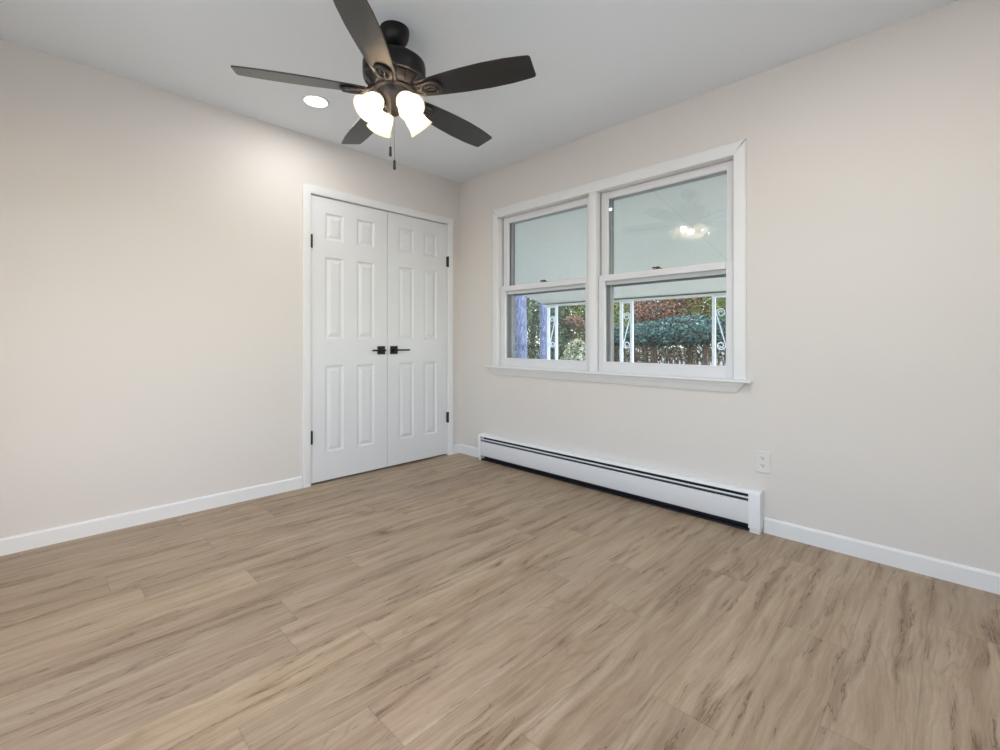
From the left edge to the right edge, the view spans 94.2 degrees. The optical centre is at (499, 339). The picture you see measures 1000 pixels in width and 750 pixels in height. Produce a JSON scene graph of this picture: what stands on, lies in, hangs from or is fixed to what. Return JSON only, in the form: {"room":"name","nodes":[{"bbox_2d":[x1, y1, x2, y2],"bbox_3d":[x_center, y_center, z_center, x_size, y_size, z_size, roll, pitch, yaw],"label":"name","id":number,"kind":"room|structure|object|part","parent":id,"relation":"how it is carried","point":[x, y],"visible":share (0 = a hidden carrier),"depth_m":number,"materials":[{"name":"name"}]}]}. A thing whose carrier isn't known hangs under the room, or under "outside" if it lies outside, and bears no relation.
{"room":"empty bedroom","nodes":[
{"label":"empty bedroom","id":0,"kind":"room"},
{"bbox_2d":[0,39,459,537],"bbox_3d":[-1.686,-0.203,2.960,0.120,2.440,3.634,0,0,45],"label":"wall","id":1,"kind":"structure","parent":0,"point":[151,237],"depth_m":2.58,"materials":[{"name":"white paint"}]},
{"bbox_2d":[0,476,302,555],"bbox_3d":[-2.086,0.977,2.462,0.013,0.080,2.063,0,0,45],"label":"baseboard","id":2,"kind":"structure","parent":1,"relation":"attached to","point":[45,537],"depth_m":2.55,"materials":[{"name":"white paint"}]},
{"bbox_2d":[311,195,386,482],"bbox_3d":[-1.105,-0.006,3.448,0.097,2.021,0.626,0,0,45],"label":"door","id":3,"kind":"structure","parent":1,"relation":"in","point":[349,241],"depth_m":3.44,"materials":[{"name":"white paint"}]},
{"bbox_2d":[302,183,452,487],"bbox_3d":[-0.930,-0.032,3.711,0.138,2.098,1.332,0,0,45],"label":"door frame","id":4,"kind":"structure","parent":1,"relation":"attached to","point":[308,190],"depth_m":3.23,"materials":[{"name":"white paint"}]},
{"bbox_2d":[387,212,448,466],"bbox_3d":[-0.665,-0.006,3.892,0.097,2.021,0.615,0,0,45],"label":"door","id":5,"kind":"structure","parent":1,"relation":"in","point":[417,258],"depth_m":3.87,"materials":[{"name":"white paint"}]},
{"bbox_3d":[-0.790,0.080,3.734,0.052,0.022,0.127,0,0,45],"label":"handle lever","id":6,"kind":"part","parent":5,"relation":"part of","materials":[{"name":"black metal"}]},
{"bbox_2d":[453,443,459,453],"bbox_3d":[-0.389,0.977,4.175,0.013,0.080,0.082,0,0,45],"label":"baseboard","id":7,"kind":"structure","parent":1,"relation":"attached to","point":[456,447],"depth_m":4.17,"materials":[{"name":"white paint"}]},
{"bbox_2d":[0,0,957,182],"bbox_3d":[-0.429,-1.498,1.856,5.021,0.150,3.834,0,0,45],"label":"ceiling","id":8,"kind":"structure","parent":0,"point":[599,65],"depth_m":2.28,"materials":[{"name":"white paint"}]},
{"bbox_2d":[302,94,329,107],"bbox_3d":[-1.095,-1.419,2.765,0.152,0.008,0.152,0,0,45],"label":"recessed light","id":9,"kind":"object","parent":8,"relation":"in","point":[313,100],"visible":1,"depth_m":2.76,"materials":[{"name":"white paint"}]},
{"bbox_2d":[231,0,535,169],"bbox_3d":[-0.478,-1.103,2.166,1.267,0.641,1.256,0,0,45],"label":"ceiling fan","id":10,"kind":"object","parent":8,"relation":"hanging from","point":[395,75],"visible":1,"depth_m":2.04,"materials":[{"name":"black wood"}]},
{"bbox_3d":[-0.858,-1.129,2.020,0.536,0.006,0.140,0,13,-17],"label":"blade","id":11,"kind":"part","parent":10,"relation":"part of","materials":[{"name":"brown wood"}]},
{"bbox_3d":[-0.706,-1.129,2.452,0.140,0.006,0.536,-16,9,-34],"label":"blade","id":12,"kind":"part","parent":10,"relation":"part of","materials":[{"name":"brown wood"}]},
{"bbox_3d":[-0.493,-1.129,1.742,0.140,0.006,0.536,13,0,1],"label":"blade","id":13,"kind":"part","parent":10,"relation":"part of","materials":[{"name":"brown wood"}]},
{"bbox_3d":[-0.577,-1.032,2.049,0.123,0.133,0.133,0,0,45],"label":"lamp shade","id":14,"kind":"part","parent":10,"relation":"part of","materials":[{"name":"white glass"}]},
{"bbox_3d":[-0.564,-1.049,2.060,0.055,0.069,0.070,0,0,45],"label":"light bulb","id":15,"kind":"part","parent":10,"relation":"part of","materials":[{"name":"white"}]},
{"bbox_3d":[-0.567,-1.032,2.224,0.133,0.133,0.123,0,0,45],"label":"lamp shade","id":16,"kind":"part","parent":10,"relation":"part of","materials":[{"name":"white glass"}]},
{"bbox_3d":[-0.488,-0.998,2.070,0.003,0.273,0.004,0,0,45],"label":"pull chain","id":17,"kind":"part","parent":10,"relation":"part of","materials":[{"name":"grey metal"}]},
{"bbox_3d":[-0.484,-0.930,2.132,0.003,0.210,0.004,0,0,45],"label":"pull chain","id":18,"kind":"part","parent":10,"relation":"part of","materials":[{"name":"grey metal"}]},
{"bbox_3d":[-0.412,-1.049,2.052,0.070,0.069,0.055,0,0,45],"label":"light bulb","id":19,"kind":"part","parent":10,"relation":"part of","materials":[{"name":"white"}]},
{"bbox_3d":[-0.402,-1.032,2.039,0.133,0.133,0.123,0,0,45],"label":"lamp shade","id":20,"kind":"part","parent":10,"relation":"part of","materials":[{"name":"white glass"}]},
{"bbox_3d":[-0.392,-1.032,2.214,0.123,0.133,0.133,0,0,45],"label":"lamp shade","id":21,"kind":"part","parent":10,"relation":"part of","materials":[{"name":"white glass"}]},
{"bbox_3d":[-0.248,-1.129,2.442,0.140,0.006,0.536,-16,-10,36],"label":"blade","id":22,"kind":"part","parent":10,"relation":"part of","materials":[{"name":"brown wood"}]},
{"bbox_3d":[-0.116,-1.129,2.003,0.536,0.006,0.140,0,-13,19],"label":"blade","id":23,"kind":"part","parent":10,"relation":"part of","materials":[{"name":"brown wood"}]},
{"bbox_2d":[0,453,999,749],"bbox_3d":[-0.429,1.077,1.856,5.021,0.120,3.834,0,0,45],"label":"floor","id":24,"kind":"structure","parent":0,"point":[458,601],"depth_m":1.59,"materials":[{"name":"brown wood"}]},
{"bbox_2d":[460,0,999,573],"bbox_3d":[0.850,-0.203,3.147,5.021,2.440,0.200,0,0,45],"label":"wall","id":25,"kind":"structure","parent":0,"point":[873,397],"depth_m":2.21,"materials":[{"name":"white paint"}]},
{"bbox_2d":[485,366,752,391],"bbox_3d":[0.619,0.253,3.207,2.051,0.070,0.051,0,0,45],"label":"window sill","id":26,"kind":"structure","parent":25,"relation":"attached to","point":[698,383],"depth_m":2.98,"materials":[{"name":"white paint"}]},
{"bbox_2d":[492,138,746,379],"bbox_3d":[0.704,-0.422,3.273,1.961,1.338,0.214,0,0,45],"label":"window","id":27,"kind":"structure","parent":25,"relation":"in","point":[608,280],"depth_m":2.95,"materials":[{"name":"white paint"}]},
{"bbox_2d":[501,197,588,370],"bbox_3d":[0.367,-0.398,3.602,0.890,1.238,0.132,0,0,45],"label":"window","id":28,"kind":"structure","parent":27,"relation":"attached to","point":[509,290],"depth_m":3.69,"materials":[{"name":"white paint"}]},
{"bbox_3d":[0.329,-0.112,3.564,0.884,0.663,0.025,0,0,45],"label":"sash","id":29,"kind":"part","parent":28,"relation":"part of","materials":[{"name":"clear glass"}]},
{"bbox_3d":[0.350,-0.697,3.585,0.878,0.637,0.028,0,0,45],"label":"sash","id":30,"kind":"part","parent":28,"relation":"part of","materials":[{"name":"white paint"}]},
{"bbox_3d":[1.000,-0.112,2.900,0.879,0.663,0.025,0,0,45],"label":"sash","id":31,"kind":"part","parent":27,"relation":"part of","materials":[{"name":"white paint"}]},
{"bbox_3d":[1.021,-0.697,2.920,0.873,0.637,0.028,0,0,45],"label":"sash","id":32,"kind":"part","parent":27,"relation":"part of","materials":[{"name":"white paint"}]},
{"bbox_2d":[478,433,763,534],"bbox_3d":[0.605,0.906,3.202,2.170,0.221,0.066,0,0,45],"label":"baseboard heater","id":33,"kind":"object","parent":25,"relation":"attached to","point":[741,507],"visible":1,"depth_m":2.92,"materials":[{"name":"metal"}]},
{"bbox_3d":[0.598,1.009,3.216,2.088,0.008,0.046,0,0,45],"label":"rail","id":34,"kind":"part","parent":33,"relation":"part of","materials":[{"name":"black"}]},
{"bbox_2d":[460,444,999,594],"bbox_3d":[1.046,0.977,2.802,3.958,0.080,0.013,0,0,45],"label":"baseboard","id":35,"kind":"structure","parent":25,"relation":"attached to","point":[980,579],"depth_m":2.10,"materials":[{"name":"white paint"}]},
{"bbox_2d":[756,450,769,473],"bbox_3d":[1.393,0.646,2.462,0.070,0.114,0.008,0,0,45],"label":"power outlet","id":36,"kind":"object","parent":25,"relation":"attached to","point":[762,457],"visible":1,"depth_m":2.46,"materials":[{"name":"white plastic"}]},
{"bbox_2d":[759,463,765,467],"bbox_3d":[1.392,0.665,2.460,0.034,0.025,0.003,0,0,45],"label":"receptacle","id":37,"kind":"object","parent":36,"relation":"attached to","point":[761,465],"depth_m":2.46,"materials":[{"name":"grey plastic"}]},
{"bbox_3d":[-0.403,-0.078,1.725,11.000,3.390,3.984,0,0,45],"label":"house siding","id":38,"kind":"object","parent":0,"visible":0},
{"bbox_2d":[515,174,726,304],"bbox_3d":[2.260,-1.025,4.485,7.500,0.835,3.686,0,0,45],"label":"ceiling","id":39,"kind":"structure","parent":38,"relation":"attached to","point":[685,224],"depth_m":5.01,"materials":[{"name":"paint"}]},
{"label":"outside","id":40,"kind":"structure","parent":0,"visible":0},
{"bbox_2d":[530,348,725,365],"bbox_3d":[-0.104,1.787,21.213,150.000,0.300,150.000,0,0,45],"label":"ground","id":41,"kind":"structure","parent":40,"point":[721,363],"depth_m":37.09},
{"bbox_2d":[515,295,526,357],"bbox_3d":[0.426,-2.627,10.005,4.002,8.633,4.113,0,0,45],"label":"post","id":42,"kind":"object","parent":41,"relation":"on","point":[520,301],"visible":0.02,"depth_m":9.88,"materials":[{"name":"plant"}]},
{"bbox_2d":[527,299,550,358],"bbox_3d":[0.516,-2.413,24.299,5.996,8.207,6.282,0,0,45],"label":"tree","id":43,"kind":"object","parent":41,"relation":"on","point":[527,299],"visible":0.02,"depth_m":23.15,"materials":[{"name":"green plant"}]},
{"bbox_2d":[539,302,546,358],"bbox_3d":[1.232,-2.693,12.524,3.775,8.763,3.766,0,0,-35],"label":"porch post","id":44,"kind":"object","parent":41,"relation":"on","point":[543,309],"visible":0.02,"depth_m":12.43,"materials":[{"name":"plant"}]},
{"bbox_2d":[527,297,574,358],"bbox_3d":[1.223,-1.309,16.996,3.167,5.997,3.164,0,0,-35],"label":"evergreen tree","id":45,"kind":"object","parent":41,"relation":"on","point":[535,318],"visible":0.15,"depth_m":16.50,"materials":[{"name":"green plant"}]},
{"bbox_2d":[527,298,584,357],"bbox_3d":[3.025,-2.712,25.297,6.045,8.804,6.217,0,0,45],"label":"tree","id":46,"kind":"object","parent":41,"relation":"on","point":[528,298],"visible":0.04,"depth_m":24.06,"materials":[{"name":"green plant"}]},
{"bbox_2d":[550,306,571,359],"bbox_3d":[1.903,-0.750,15.019,1.136,4.879,1.119,0,0,45],"label":"evergreen tree","id":47,"kind":"object","parent":41,"relation":"on","point":[561,309],"visible":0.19,"depth_m":14.79,"materials":[{"name":"green plant"}]},
{"bbox_2d":[560,338,584,360],"bbox_3d":[2.196,0.802,12.499,1.120,1.749,1.123,0,0,45],"label":"variegated shrub","id":48,"kind":"object","parent":41,"relation":"on","point":[572,353],"visible":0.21,"depth_m":12.32,"materials":[{"name":"green plant"}]},
{"bbox_2d":[563,314,584,344],"bbox_3d":[2.404,0.431,14.504,0.799,2.480,0.740,0,0,-25],"label":"shrub","id":49,"kind":"object","parent":41,"relation":"on","point":[577,321],"visible":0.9,"depth_m":14.34,"materials":[{"name":"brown plant"}]},
{"bbox_2d":[560,305,614,341],"bbox_3d":[2.848,-0.631,15.551,2.054,4.641,2.258,0,0,-26],"label":"tree","id":50,"kind":"object","parent":41,"relation":"on","point":[577,308],"visible":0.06,"depth_m":15.04,"materials":[{"name":"green plant"}]},
{"bbox_2d":[553,303,642,357],"bbox_3d":[5.122,-2.159,23.283,5.667,7.700,5.927,0,0,45],"label":"tree","id":51,"kind":"object","parent":41,"relation":"on","point":[637,303],"visible":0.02,"depth_m":22.37,"materials":[{"name":"green plant"}]},
{"bbox_2d":[614,302,629,361],"bbox_3d":[3.477,0.153,14.069,1.129,3.038,1.213,0,0,-30],"label":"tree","id":52,"kind":"object","parent":41,"relation":"on","point":[616,317],"visible":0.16,"depth_m":13.84,"materials":[{"name":"green plant"}]},
{"bbox_2d":[614,326,653,362],"bbox_3d":[3.520,0.621,12.565,1.890,2.105,1.548,0,0,-30],"label":"rhododendron shrub","id":53,"kind":"object","parent":41,"relation":"on","point":[616,342],"visible":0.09,"depth_m":12.46,"materials":[{"name":"green plant"}]},
{"bbox_2d":[615,319,702,363],"bbox_3d":[3.990,0.575,11.799,2.150,2.196,1.828,0,0,-31],"label":"rhododendron shrub","id":54,"kind":"object","parent":41,"relation":"on","point":[649,334],"visible":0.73,"depth_m":11.34,"materials":[{"name":"green plant"}]},
{"bbox_2d":[614,299,706,363],"bbox_3d":[7.172,-1.938,22.201,5.600,7.258,5.905,0,0,45],"label":"tree","id":55,"kind":"object","parent":41,"relation":"on","point":[642,361],"visible":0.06,"depth_m":20.95,"materials":[{"name":"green plant"}]},
{"bbox_2d":[614,296,718,362],"bbox_3d":[5.172,-0.780,15.472,3.647,4.940,3.603,0,0,-32],"label":"autumn tree","id":56,"kind":"object","parent":41,"relation":"on","point":[641,313],"visible":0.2,"depth_m":14.72,"materials":[{"name":"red plant"}]},
{"bbox_2d":[654,312,725,364],"bbox_3d":[4.843,0.491,11.893,2.214,2.364,1.905,0,0,-31],"label":"rhododendron shrub","id":57,"kind":"object","parent":41,"relation":"on","point":[681,322],"visible":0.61,"depth_m":11.44,"materials":[{"name":"green plant"}]},
{"bbox_2d":[657,298,725,364],"bbox_3d":[9.640,-2.199,23.275,5.583,7.779,5.884,0,0,45],"label":"tree","id":58,"kind":"object","parent":41,"relation":"on","point":[686,347],"visible":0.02,"depth_m":21.93,"materials":[{"name":"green plant"}]},
{"bbox_2d":[668,297,725,364],"bbox_3d":[6.978,-0.696,14.664,3.372,4.771,2.390,0,0,18],"label":"tree","id":59,"kind":"object","parent":41,"relation":"on","point":[721,304],"visible":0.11,"depth_m":14.19,"materials":[{"name":"green plant"}]},
{"bbox_2d":[689,297,725,365],"bbox_3d":[11.429,-2.374,22.224,6.015,8.128,6.269,0,0,45],"label":"tree","id":60,"kind":"object","parent":41,"relation":"on","point":[720,358],"visible":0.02,"depth_m":21.86,"materials":[{"name":"green plant"}]},
{"bbox_2d":[693,315,725,365],"bbox_3d":[5.856,0.509,12.209,2.130,2.325,1.835,0,0,-28],"label":"rhododendron shrub","id":61,"kind":"object","parent":41,"relation":"on","point":[720,317],"visible":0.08,"depth_m":12.18,"materials":[{"name":"green plant"}]},
{"bbox_3d":[2.252,1.552,4.584,7.650,0.170,3.816,0,0,45],"label":"floor","id":62,"kind":"structure","parent":41,"relation":"on","visible":0},
{"bbox_2d":[547,306,557,359],"bbox_3d":[0.930,0.432,8.227,0.217,2.070,0.042,0,0,45],"label":"porch post","id":63,"kind":"object","parent":62,"relation":"on","point":[549,343],"visible":0.31,"depth_m":8.22,"materials":[{"name":"white"}]},
{"bbox_2d":[620,301,633,361],"bbox_3d":[1.964,0.432,7.202,0.222,2.070,0.042,0,0,45],"label":"porch post","id":64,"kind":"object","parent":62,"relation":"on","point":[631,314],"visible":0.4,"depth_m":7.17,"materials":[{"name":"white metal"}]},
{"bbox_2d":[712,295,725,365],"bbox_3d":[2.958,0.432,6.219,0.222,2.070,0.042,0,0,45],"label":"porch post","id":65,"kind":"object","parent":62,"relation":"on","point":[714,312],"visible":0.38,"depth_m":6.26,"materials":[{"name":"white metal"}]},
{"bbox_3d":[2.380,-1.091,4.492,7.740,0.924,3.866,0,0,45],"label":"porch roof","id":66,"kind":"structure","parent":0,"visible":0},
{"bbox_2d":[543,292,725,305],"bbox_3d":[3.524,-0.673,5.704,7.620,0.140,0.215,0,0,45],"label":"beam","id":67,"kind":"structure","parent":66,"relation":"attached to","point":[711,294],"depth_m":6.82,"materials":[{"name":"grey paint"}]}
]}

